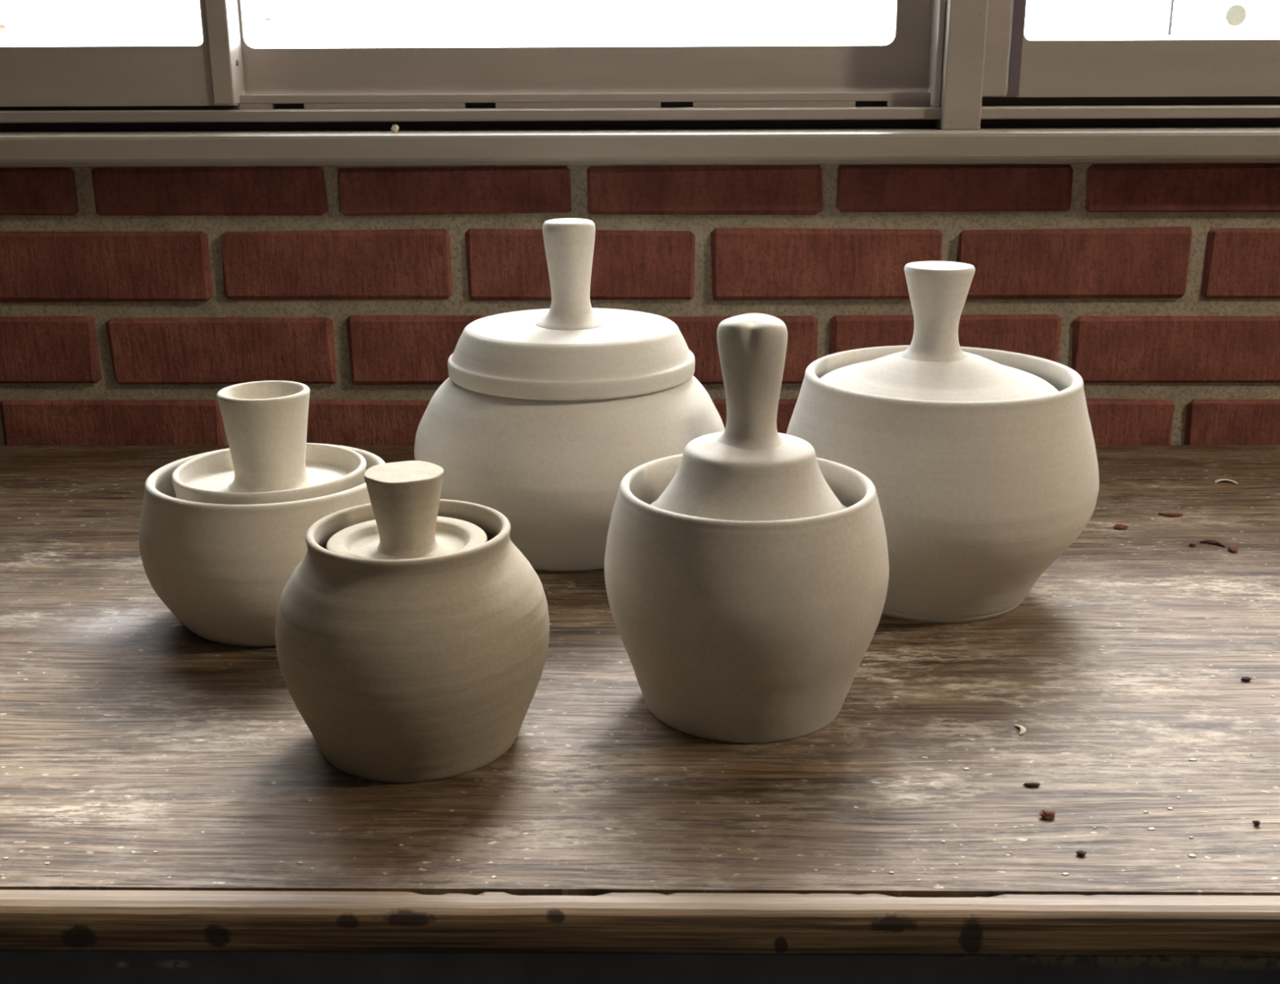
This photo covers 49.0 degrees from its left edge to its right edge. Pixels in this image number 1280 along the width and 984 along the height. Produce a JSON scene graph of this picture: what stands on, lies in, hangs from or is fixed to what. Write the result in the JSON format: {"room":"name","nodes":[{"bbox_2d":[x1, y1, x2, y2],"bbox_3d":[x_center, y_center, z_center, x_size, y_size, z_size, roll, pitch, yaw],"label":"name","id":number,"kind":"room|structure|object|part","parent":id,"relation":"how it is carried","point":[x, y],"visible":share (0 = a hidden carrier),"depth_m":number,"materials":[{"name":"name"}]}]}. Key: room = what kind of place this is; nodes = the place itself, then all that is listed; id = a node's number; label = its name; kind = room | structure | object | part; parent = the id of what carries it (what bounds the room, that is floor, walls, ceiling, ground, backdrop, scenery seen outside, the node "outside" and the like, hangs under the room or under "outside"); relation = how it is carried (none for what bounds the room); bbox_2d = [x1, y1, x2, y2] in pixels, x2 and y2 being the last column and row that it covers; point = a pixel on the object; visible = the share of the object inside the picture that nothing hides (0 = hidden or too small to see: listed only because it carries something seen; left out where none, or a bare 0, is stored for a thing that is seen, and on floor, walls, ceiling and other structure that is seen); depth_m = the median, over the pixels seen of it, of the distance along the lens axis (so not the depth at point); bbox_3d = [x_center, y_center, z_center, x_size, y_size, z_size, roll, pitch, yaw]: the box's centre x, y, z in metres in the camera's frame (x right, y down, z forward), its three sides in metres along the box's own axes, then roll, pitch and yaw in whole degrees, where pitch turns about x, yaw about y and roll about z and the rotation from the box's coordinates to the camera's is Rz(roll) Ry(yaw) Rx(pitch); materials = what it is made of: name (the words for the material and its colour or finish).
{"room":"craft workshop","nodes":[
{"label":"craft workshop","id":0,"kind":"room"},
{"bbox_2d":[0,163,1279,445],"bbox_3d":[0.267,-0.563,1.105,5.500,2.750,0.147,0,17,1],"label":"wall","id":1,"kind":"structure","parent":0,"point":[131,298],"depth_m":1.16,"materials":[{"name":"red brick"}]},
{"bbox_2d":[0,0,1279,168],"bbox_3d":[0.145,-0.809,0.981,1.740,1.127,0.106,0,17,1],"label":"window","id":2,"kind":"structure","parent":1,"relation":"in","point":[954,82],"depth_m":1.13,"materials":[{"name":"grey paint"}]},
{"bbox_3d":[-0.519,-0.819,0.990,0.382,1.056,0.023,0,17,1],"label":"sash","id":3,"kind":"part","parent":2,"relation":"part of","materials":[{"name":"grey metal"}]},
{"bbox_2d":[391,124,399,133],"bbox_3d":[-0.194,-0.288,1.115,0.006,0.006,0.006,-14,22,-37],"label":"bit","id":4,"kind":"object","parent":2,"relation":"on","point":[394,128],"visible":1,"depth_m":1.11,"materials":[{"name":"ceramic"}]},
{"bbox_3d":[-0.062,-0.832,1.012,0.595,1.048,0.022,0,17,1],"label":"sash","id":5,"kind":"part","parent":2,"relation":"part of","materials":[{"name":"grey metal"}]},
{"bbox_3d":[0.148,-0.282,1.143,1.740,0.026,0.106,0,17,1],"label":"sill","id":6,"kind":"part","parent":2,"relation":"part of","materials":[{"name":"grey paint"}]},
{"bbox_3d":[0.648,-0.826,0.990,0.706,1.052,0.028,0,17,1],"label":"sash","id":7,"kind":"part","parent":2,"relation":"part of","materials":[{"name":"grey metal"}]},
{"bbox_2d":[1167,0,1174,35],"bbox_3d":[0.431,-0.842,1.006,0.002,0.980,0.003,0,17,1],"label":"hanging cable","id":8,"kind":"object","parent":2,"relation":"hanging from","point":[1171,8],"visible":1,"depth_m":1.15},
{"bbox_2d":[1225,4,1246,26],"bbox_3d":[0.478,-0.382,1.126,0.017,0.017,0.001,0,17,1],"label":"sticker","id":9,"kind":"object","parent":2,"relation":"attached to","point":[1236,15],"visible":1,"depth_m":1.13,"materials":[{"name":"beige paper"}]},
{"bbox_3d":[0.242,1.429,-0.528,5.500,0.100,4.559,0,17,1],"label":"floor","id":10,"kind":"structure","parent":0,"visible":0},
{"bbox_2d":[0,444,1279,983],"bbox_3d":[0.085,0.467,0.989,1.860,0.850,0.686,0,17,1],"label":"work table","id":11,"kind":"object","parent":10,"relation":"on","point":[117,748],"visible":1,"depth_m":0.62,"materials":[{"name":"brown wood"}]},
{"bbox_2d":[138,380,385,647],"bbox_3d":[-0.213,0.007,0.813,0.148,0.136,0.146,-6,18,-19],"label":"jar","id":12,"kind":"object","parent":11,"relation":"on","point":[222,533],"visible":0.81,"depth_m":0.77,"materials":[{"name":"beige ceramic"}]},
{"bbox_3d":[-0.212,-0.031,0.801,0.051,0.056,0.051,0,17,1],"label":"knob","id":13,"kind":"part","parent":12,"relation":"part of","materials":[{"name":"beige ceramic"}]},
{"bbox_3d":[-0.212,-0.004,0.809,0.108,0.022,0.107,0,17,1],"label":"lid","id":14,"kind":"part","parent":12,"relation":"part of","materials":[{"name":"beige ceramic"}]},
{"bbox_2d":[275,461,549,782],"bbox_3d":[-0.107,0.054,0.660,0.131,0.134,0.130,0,17,1],"label":"jar","id":15,"kind":"object","parent":11,"relation":"on","point":[412,630],"visible":1,"depth_m":0.62,"materials":[{"name":"beige ceramic"}]},
{"bbox_3d":[-0.108,0.008,0.646,0.036,0.038,0.036,0,17,1],"label":"knob","id":16,"kind":"part","parent":15,"relation":"part of","materials":[{"name":"beige ceramic"}]},
{"bbox_3d":[-0.108,0.027,0.652,0.074,0.011,0.072,0,17,1],"label":"lid","id":17,"kind":"part","parent":15,"relation":"part of","materials":[{"name":"beige ceramic"}]},
{"bbox_2d":[413,218,724,571],"bbox_3d":[-0.046,-0.071,0.931,0.209,0.215,0.207,1,17,5],"label":"jar","id":18,"kind":"object","parent":11,"relation":"on","point":[539,420],"visible":0.84,"depth_m":0.86,"materials":[{"name":"white ceramic"}]},
{"bbox_3d":[-0.045,-0.142,0.909,0.048,0.068,0.048,0,17,1],"label":"knob","id":19,"kind":"part","parent":18,"relation":"part of","materials":[{"name":"white ceramic"}]},
{"bbox_3d":[-0.045,-0.094,0.924,0.162,0.033,0.161,0,17,1],"label":"lid","id":20,"kind":"part","parent":18,"relation":"part of","materials":[{"name":"white ceramic"}]},
{"bbox_2d":[0,501,1279,881],"bbox_3d":[0.022,0.080,0.804,1.019,0.001,0.510,0,17,1],"label":"flakes","id":21,"kind":"object","parent":11,"relation":"on","point":[1272,696],"visible":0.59,"depth_m":0.61,"materials":[{"name":"beige food"}]},
{"bbox_2d":[604,313,888,743],"bbox_3d":[0.052,0.012,0.689,0.140,0.197,0.141,-15,23,-40],"label":"jar","id":22,"kind":"object","parent":11,"relation":"on","point":[746,570],"visible":1,"depth_m":0.65,"materials":[{"name":"ceramic"}]},
{"bbox_3d":[0.053,-0.006,0.684,0.103,0.045,0.104,0,17,1],"label":"lid","id":23,"kind":"part","parent":22,"relation":"part of","materials":[{"name":"ceramic"}]},
{"bbox_3d":[0.053,-0.053,0.669,0.038,0.061,0.038,0,17,1],"label":"knob","id":24,"kind":"part","parent":22,"relation":"part of","materials":[{"name":"ceramic"}]},
{"bbox_2d":[786,261,1099,623],"bbox_3d":[0.177,-0.035,0.839,0.188,0.199,0.190,-5,18,-14],"label":"jar","id":25,"kind":"object","parent":11,"relation":"on","point":[981,464],"visible":0.87,"depth_m":0.78,"materials":[{"name":"white ceramic"}]},
{"bbox_3d":[0.173,-0.105,0.817,0.043,0.054,0.043,0,17,1],"label":"knob","id":26,"kind":"part","parent":25,"relation":"part of","materials":[{"name":"white ceramic"}]},
{"bbox_3d":[0.174,-0.066,0.829,0.146,0.031,0.146,0,17,1],"label":"lid","id":27,"kind":"part","parent":25,"relation":"part of","materials":[{"name":"white ceramic"}]},
{"bbox_2d":[1014,724,1026,735],"bbox_3d":[0.185,0.115,0.683,0.004,0.002,0.010,0,17,1],"label":"cheese shaving","id":28,"kind":"object","parent":11,"relation":"on","point":[1023,730],"visible":1,"depth_m":0.68,"materials":[{"name":"beige food"}]},
{"bbox_2d":[1022,782,1039,786],"bbox_3d":[0.176,0.131,0.631,0.008,0.002,0.003,0,17,1],"label":"crumb","id":29,"kind":"object","parent":11,"relation":"on","point":[1028,784],"visible":1,"depth_m":0.63,"materials":[{"name":"black food"}]},
{"bbox_2d":[1039,809,1055,819],"bbox_3d":[0.175,0.139,0.605,0.007,0.003,0.006,0,17,1],"label":"crumb","id":30,"kind":"object","parent":11,"relation":"on","point":[1046,814],"visible":1,"depth_m":0.60,"materials":[{"name":"brown food"}]},
{"bbox_2d":[1075,849,1086,856],"bbox_3d":[0.181,0.148,0.576,0.003,0.002,0.004,-15,23,-40],"label":"crumb","id":31,"kind":"object","parent":11,"relation":"on","point":[1081,853],"visible":1,"depth_m":0.57,"materials":[{"name":"black food"}]},
{"bbox_2d":[1112,524,1128,528],"bbox_3d":[0.333,0.024,0.975,0.011,0.004,0.006,0,17,1],"label":"crumb","id":32,"kind":"object","parent":11,"relation":"on","point":[1117,526],"visible":1,"depth_m":0.97,"materials":[{"name":"brown food"}]},
{"bbox_2d":[1158,512,1182,516],"bbox_3d":[0.380,0.016,1.003,0.017,0.002,0.007,0,17,1],"label":"cheese shaving","id":33,"kind":"object","parent":11,"relation":"on","point":[1170,514],"visible":1,"depth_m":1.00,"materials":[{"name":"brown food"}]},
{"bbox_2d":[1200,539,1225,546],"bbox_3d":[0.385,0.034,0.944,0.016,0.003,0.007,9,19,28],"label":"cheese shaving","id":34,"kind":"object","parent":11,"relation":"on","point":[1220,544],"visible":1,"depth_m":0.94,"materials":[{"name":"brown food"}]},
{"bbox_2d":[1213,479,1238,484],"bbox_3d":[0.450,-0.009,1.081,0.018,0.002,0.008,3,17,11],"label":"cheese shaving","id":35,"kind":"object","parent":11,"relation":"on","point":[1217,480],"visible":1,"depth_m":1.08,"materials":[{"name":"beige food"}]},
{"bbox_2d":[1227,545,1238,552],"bbox_3d":[0.392,0.037,0.930,0.007,0.003,0.010,0,17,1],"label":"crumb","id":36,"kind":"object","parent":11,"relation":"on","point":[1232,548],"visible":1,"depth_m":0.93,"materials":[{"name":"brown food"}]},
{"bbox_2d":[1240,676,1252,681],"bbox_3d":[0.318,0.098,0.737,0.006,0.002,0.003,0,17,1],"label":"crumb","id":37,"kind":"object","parent":11,"relation":"on","point":[1243,678],"visible":1,"depth_m":0.74,"materials":[{"name":"brown food"}]},
{"bbox_2d":[1252,820,1260,825],"bbox_3d":[0.262,0.141,0.598,0.003,0.002,0.003,12,21,34],"label":"crumb","id":38,"kind":"object","parent":11,"relation":"on","point":[1255,822],"visible":1,"depth_m":0.60,"materials":[{"name":"black food"}]}
]}

